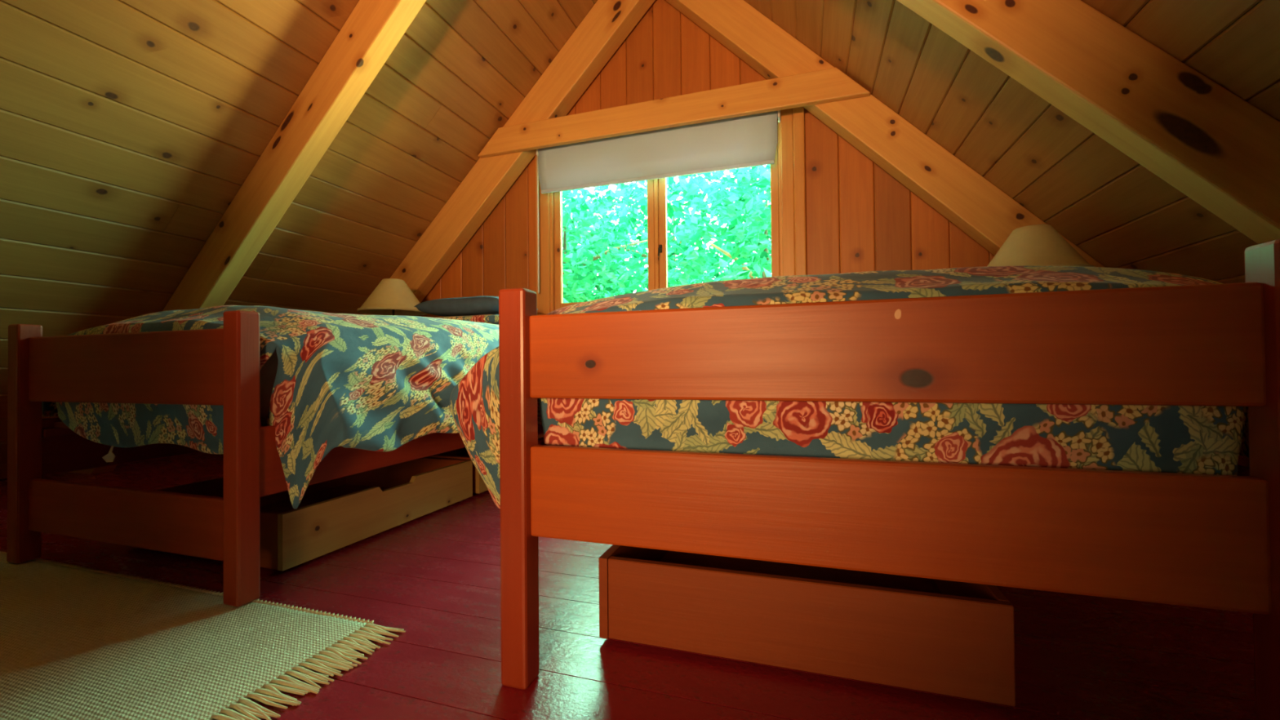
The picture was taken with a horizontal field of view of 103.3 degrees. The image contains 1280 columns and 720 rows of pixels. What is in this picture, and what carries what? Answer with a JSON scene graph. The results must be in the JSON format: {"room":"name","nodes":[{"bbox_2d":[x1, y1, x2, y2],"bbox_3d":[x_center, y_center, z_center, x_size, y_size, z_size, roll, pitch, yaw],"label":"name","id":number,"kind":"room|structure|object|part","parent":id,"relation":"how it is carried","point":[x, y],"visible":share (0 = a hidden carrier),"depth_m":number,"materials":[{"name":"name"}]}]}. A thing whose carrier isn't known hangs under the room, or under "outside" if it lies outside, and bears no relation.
{"room":"attic bedroom","nodes":[
{"label":"attic bedroom","id":0,"kind":"room"},
{"bbox_2d":[0,1,551,479],"bbox_3d":[-2.310,-0.936,1.079,3.381,3.381,5.700,-1,-1,18],"label":"roof","id":1,"kind":"structure","parent":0,"point":[299,2],"depth_m":2.77,"materials":[{"name":"brown wood"}]},
{"bbox_2d":[0,0,597,479],"bbox_3d":[-2.222,-0.986,1.050,3.151,3.151,5.409,-1,-1,18],"label":"ceiling","id":2,"kind":"structure","parent":0,"point":[129,129],"depth_m":2.23,"materials":[{"name":"brown wood"}]},
{"bbox_2d":[66,0,426,474],"bbox_3d":[-1.763,-0.964,2.426,3.280,3.280,0.100,-1,-1,18],"label":"rafter","id":3,"kind":"object","parent":2,"relation":"attached to","point":[373,28],"visible":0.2,"depth_m":2.34,"materials":[{"name":"brown wood"}]},
{"bbox_2d":[362,0,655,315],"bbox_3d":[-1.402,-0.953,3.531,3.308,3.308,0.125,-1,-1,18],"label":"rafter","id":4,"kind":"object","parent":2,"relation":"attached to","point":[606,25],"visible":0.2,"depth_m":3.28,"materials":[{"name":"brown wood"}]},
{"bbox_2d":[478,67,870,158],"bbox_3d":[0.061,-1.431,2.969,2.355,0.163,0.041,-1,-1,18],"label":"beam","id":5,"kind":"structure","parent":4,"relation":"attached to","point":[828,85],"depth_m":2.89,"materials":[{"name":"brown wood"}]},
{"bbox_2d":[0,452,1255,719],"bbox_3d":[-0.705,0.585,0.540,6.290,0.022,5.398,-1,-1,18],"label":"floor","id":6,"kind":"structure","parent":0,"point":[434,576],"depth_m":0.99,"materials":[{"name":"red wood"}]},
{"bbox_2d":[0,551,405,719],"bbox_3d":[-1.476,0.580,0.943,1.797,0.011,0.875,-1,-1,18],"label":"rug","id":7,"kind":"object","parent":6,"relation":"on","point":[77,642],"visible":0.93,"depth_m":1.01,"materials":[{"name":"fabric"}]},
{"bbox_2d":[6,310,465,606],"bbox_3d":[-1.078,0.199,2.259,0.953,0.800,1.972,-1,-1,18],"label":"bed","id":8,"kind":"object","parent":6,"relation":"on","point":[220,366],"visible":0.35,"depth_m":1.34,"materials":[{"name":"red wood"}]},
{"bbox_3d":[-1.804,0.240,1.486,0.053,0.689,0.053,-1,-1,18],"label":"post","id":9,"kind":"part","parent":8,"relation":"part of","materials":[{"name":"red wood"}]},
{"bbox_3d":[-1.509,0.269,2.399,0.022,0.170,1.870,-1,-1,18],"label":"rail","id":10,"kind":"part","parent":8,"relation":"part of","materials":[{"name":"red wood"}]},
{"bbox_3d":[-1.372,0.416,1.350,0.851,0.148,0.022,-1,-1,18],"label":"foot rail","id":11,"kind":"part","parent":8,"relation":"part of","materials":[{"name":"red wood"}]},
{"bbox_3d":[-1.376,0.022,1.355,0.851,0.187,0.022,-1,-1,18],"label":"foot rail","id":12,"kind":"part","parent":8,"relation":"part of","materials":[{"name":"red wood"}]},
{"bbox_3d":[-0.948,0.229,1.206,0.053,0.689,0.053,-1,-1,18],"label":"post","id":13,"kind":"part","parent":8,"relation":"part of","materials":[{"name":"red wood"}]},
{"bbox_2d":[259,349,278,426],"bbox_3d":[-1.075,0.075,2.275,0.833,0.232,1.796,-1,-1,18],"label":"mattress","id":14,"kind":"object","parent":8,"relation":"on","point":[268,372],"visible":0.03,"depth_m":1.31,"materials":[{"name":"fabric"}]},
{"bbox_2d":[42,305,498,508],"bbox_3d":[-1.002,0.097,2.165,1.241,0.575,1.749,-1,-1,18],"label":"comforter","id":15,"kind":"object","parent":14,"relation":"on","point":[375,383],"visible":0.66,"depth_m":1.39,"materials":[{"name":"fabric"}]},
{"bbox_2d":[439,314,498,324],"bbox_3d":[-0.909,-0.213,2.897,0.600,0.068,0.380,-1,-1,18],"label":"pillow","id":16,"kind":"object","parent":15,"relation":"on","point":[486,318],"visible":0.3,"depth_m":2.70,"materials":[{"name":"fabric"}]},
{"bbox_2d":[413,295,498,316],"bbox_3d":[-0.938,-0.300,2.939,0.560,0.112,0.400,-1,-1,18],"label":"pillow","id":17,"kind":"object","parent":16,"relation":"on","point":[482,304],"visible":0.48,"depth_m":2.77,"materials":[{"name":"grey fabric"}]},
{"bbox_3d":[-0.647,0.258,2.117,0.022,0.170,1.870,-1,-1,18],"label":"rail","id":18,"kind":"part","parent":8,"relation":"part of","materials":[{"name":"red wood"}]},
{"bbox_2d":[120,457,472,571],"bbox_3d":[-1.177,0.512,1.882,0.700,0.165,0.828,-1,-1,18],"label":"storage drawer","id":19,"kind":"object","parent":6,"relation":"on","point":[334,514],"visible":0.67,"depth_m":1.74,"materials":[{"name":"brown wood"}]},
{"bbox_3d":[-1.312,0.503,1.500,0.680,0.153,0.018,-1,-1,18],"label":"panel","id":20,"kind":"part","parent":19,"relation":"part of","materials":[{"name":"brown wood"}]},
{"bbox_3d":[-1.502,0.511,1.988,0.018,0.153,0.792,-1,-1,18],"label":"panel","id":21,"kind":"part","parent":19,"relation":"part of","materials":[{"name":"brown wood"}]},
{"bbox_3d":[-1.177,0.575,1.881,0.664,0.008,0.792,-1,-1,18],"label":"panel","id":22,"kind":"part","parent":19,"relation":"part of","materials":[{"name":"brown wood"}]},
{"bbox_3d":[-1.060,0.510,2.270,0.680,0.153,0.018,-1,-1,18],"label":"panel","id":23,"kind":"part","parent":19,"relation":"part of","materials":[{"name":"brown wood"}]},
{"bbox_2d":[423,433,543,493],"bbox_3d":[-0.909,0.520,2.705,0.700,0.165,0.812,-1,-1,18],"label":"storage drawer","id":24,"kind":"object","parent":6,"relation":"on","point":[479,486],"visible":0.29,"depth_m":2.25,"materials":[{"name":"brown wood"}]},
{"bbox_3d":[-1.233,0.518,2.811,0.018,0.153,0.776,-1,-1,18],"label":"panel","id":25,"kind":"part","parent":24,"relation":"part of","materials":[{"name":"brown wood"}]},
{"bbox_3d":[-1.040,0.511,2.331,0.680,0.153,0.018,-1,-1,18],"label":"panel","id":26,"kind":"part","parent":24,"relation":"part of","materials":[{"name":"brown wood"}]},
{"bbox_3d":[-0.908,0.582,2.704,0.664,0.008,0.776,-1,-1,18],"label":"panel","id":27,"kind":"part","parent":24,"relation":"part of","materials":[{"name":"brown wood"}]},
{"bbox_3d":[-0.794,0.517,3.086,0.680,0.153,0.018,-1,-1,18],"label":"panel","id":28,"kind":"part","parent":24,"relation":"part of","materials":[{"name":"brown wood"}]},
{"bbox_2d":[598,544,1015,706],"bbox_3d":[0.386,0.486,1.310,0.716,0.172,0.828,-1,-1,18],"label":"storage drawer","id":29,"kind":"object","parent":6,"relation":"on","point":[947,637],"visible":0.52,"depth_m":0.91,"materials":[{"name":"brown wood"}]},
{"bbox_3d":[0.387,0.552,1.309,0.680,0.008,0.792,-1,-1,18],"label":"panel","id":30,"kind":"part","parent":29,"relation":"part of","materials":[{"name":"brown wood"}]},
{"bbox_3d":[0.718,0.476,1.202,0.018,0.160,0.792,-1,-1,18],"label":"panel","id":31,"kind":"part","parent":29,"relation":"part of","materials":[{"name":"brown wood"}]},
{"bbox_2d":[498,238,1279,719],"bbox_3d":[0.580,0.175,1.690,1.085,0.800,2.025,-1,-1,18],"label":"bed","id":32,"kind":"object","parent":6,"relation":"on","point":[1212,541],"visible":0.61,"depth_m":0.70,"materials":[{"name":"red wood"}]},
{"bbox_3d":[-0.217,0.223,0.911,0.052,0.700,0.052,-1,-1,18],"label":"post","id":33,"kind":"part","parent":32,"relation":"part of","materials":[{"name":"brown wood"}]},
{"bbox_3d":[0.086,0.242,1.850,0.022,0.160,1.925,-1,-1,18],"label":"rail","id":34,"kind":"part","parent":32,"relation":"part of","materials":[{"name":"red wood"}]},
{"bbox_3d":[0.273,-0.012,0.759,0.985,0.148,0.022,-1,-1,18],"label":"foot rail","id":35,"kind":"part","parent":32,"relation":"part of","materials":[{"name":"brown wood"}]},
{"bbox_3d":[0.276,0.227,0.756,0.985,0.160,0.022,-1,-1,18],"label":"foot rail","id":36,"kind":"part","parent":32,"relation":"part of","materials":[{"name":"red wood"}]},
{"bbox_3d":[1.074,0.229,1.528,0.022,0.160,1.925,-1,-1,18],"label":"rail","id":37,"kind":"part","parent":32,"relation":"part of","materials":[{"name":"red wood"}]},
{"bbox_3d":[0.765,0.210,0.591,0.052,0.700,0.052,-1,-1,18],"label":"post","id":38,"kind":"part","parent":32,"relation":"part of","materials":[{"name":"brown wood"}]},
{"bbox_3d":[-1.517,0.334,3.122,0.340,0.560,0.340,-1,-1,18],"label":"nightstand","id":39,"kind":"object","parent":6,"relation":"on","visible":0},
{"bbox_2d":[356,278,427,315],"bbox_3d":[-1.522,-0.220,3.129,0.393,0.548,0.393,-1,-1,18],"label":"table lamp","id":40,"kind":"object","parent":39,"relation":"on","point":[392,296],"visible":0.76,"depth_m":3.04,"materials":[{"name":"beige fabric"}]},
{"bbox_3d":[1.634,0.290,2.094,0.340,0.560,0.340,-1,-1,18],"label":"nightstand","id":41,"kind":"object","parent":6,"relation":"on","visible":0},
{"bbox_2d":[987,224,1095,266],"bbox_3d":[1.629,-0.269,2.100,0.393,0.558,0.393,-1,-1,18],"label":"table lamp","id":42,"kind":"object","parent":41,"relation":"on","point":[1034,245],"visible":0.43,"depth_m":2.00,"materials":[{"name":"beige fabric"}]},
{"bbox_2d":[418,0,1249,466],"bbox_3d":[0.126,-1.075,3.155,6.490,3.345,0.058,-1,-1,18],"label":"wall","id":43,"kind":"structure","parent":0,"point":[666,54],"depth_m":3.00,"materials":[{"name":"brown wood"}]},
{"bbox_2d":[535,106,806,315],"bbox_3d":[0.118,-0.858,3.122,1.730,1.230,0.134,-1,-1,18],"label":"window","id":44,"kind":"structure","parent":43,"relation":"in","point":[788,190],"depth_m":2.93,"materials":[{"name":"brown wood"}]},
{"bbox_3d":[-0.235,-0.837,3.274,0.696,1.036,0.036,-1,-1,18],"label":"sash","id":45,"kind":"part","parent":44,"relation":"part of","materials":[{"name":"brown wood"}]},
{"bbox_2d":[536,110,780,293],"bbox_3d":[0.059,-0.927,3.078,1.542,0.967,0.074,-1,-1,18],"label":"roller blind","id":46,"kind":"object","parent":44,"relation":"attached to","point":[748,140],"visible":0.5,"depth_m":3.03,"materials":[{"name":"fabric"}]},
{"bbox_3d":[-0.666,-0.899,3.311,0.010,0.931,0.032,0,-1,-8],"label":"bead chain","id":47,"kind":"part","parent":46,"relation":"part of","materials":[{"name":"white plastic"}]},
{"bbox_3d":[0.463,-0.847,3.046,0.722,1.036,0.036,-1,-1,18],"label":"sash","id":48,"kind":"part","parent":44,"relation":"part of","materials":[{"name":"brown wood"}]},
{"bbox_2d":[743,0,1279,283],"bbox_3d":[0.782,-1.027,0.070,3.151,3.151,5.409,-1,-1,18],"label":"ceiling","id":49,"kind":"structure","parent":0,"point":[1117,211],"depth_m":1.97,"materials":[{"name":"brown wood"}]},
{"bbox_2d":[665,0,1105,267],"bbox_3d":[1.584,-0.995,2.556,3.287,3.287,0.125,-1,-1,18],"label":"rafter","id":50,"kind":"object","parent":49,"relation":"attached to","point":[975,206],"visible":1,"depth_m":2.61,"materials":[{"name":"brown wood"}]},
{"bbox_2d":[897,0,1279,244],"bbox_3d":[1.223,-1.005,1.451,3.280,3.280,0.100,-1,-1,18],"label":"rafter","id":51,"kind":"object","parent":49,"relation":"attached to","point":[1212,145],"visible":1,"depth_m":1.37,"materials":[{"name":"brown wood"}]},
{"bbox_2d":[982,0,1260,197],"bbox_3d":[0.871,-0.980,0.040,3.381,3.381,5.700,-1,-1,18],"label":"roof","id":52,"kind":"structure","parent":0,"point":[1149,0],"depth_m":1.40,"materials":[{"name":"brown wood"}]},
{"bbox_3d":[0.583,0.051,1.705,0.965,0.232,1.851,-1,-1,18],"label":"mattress","id":53,"kind":"object","parent":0,"visible":0},
{"bbox_2d":[449,266,1248,508],"bbox_3d":[0.472,0.067,1.655,1.353,0.471,1.802,-1,-1,18],"label":"comforter","id":54,"kind":"object","parent":53,"relation":"on","point":[1180,439],"visible":0.29,"depth_m":0.77,"materials":[{"name":"fabric"}]},
{"label":"outside","id":55,"kind":"structure","parent":0,"visible":0},
{"bbox_3d":[0.827,3.492,7.220,9.000,0.100,7.700,-1,-1,18],"label":"ground","id":56,"kind":"structure","parent":55,"visible":0},
{"bbox_2d":[561,186,648,302],"bbox_3d":[-0.778,0.713,5.399,2.182,5.448,1.907,-1,-1,18],"label":"tree","id":57,"kind":"object","parent":56,"relation":"on","point":[574,263],"visible":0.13,"depth_m":5.10,"materials":[{"name":"green plant"}]},
{"bbox_2d":[562,164,771,298],"bbox_3d":[0.560,0.141,7.804,6.241,6.624,3.088,-1,-1,15],"label":"tree","id":58,"kind":"object","parent":56,"relation":"on","point":[690,190],"visible":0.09,"depth_m":7.14,"materials":[{"name":"green plant"}]},
{"bbox_2d":[667,164,771,286],"bbox_3d":[1.216,0.673,4.798,2.166,5.474,1.904,-1,-1,18],"label":"tree","id":59,"kind":"object","parent":56,"relation":"on","point":[758,219],"visible":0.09,"depth_m":4.62,"materials":[{"name":"green plant"}]}
]}

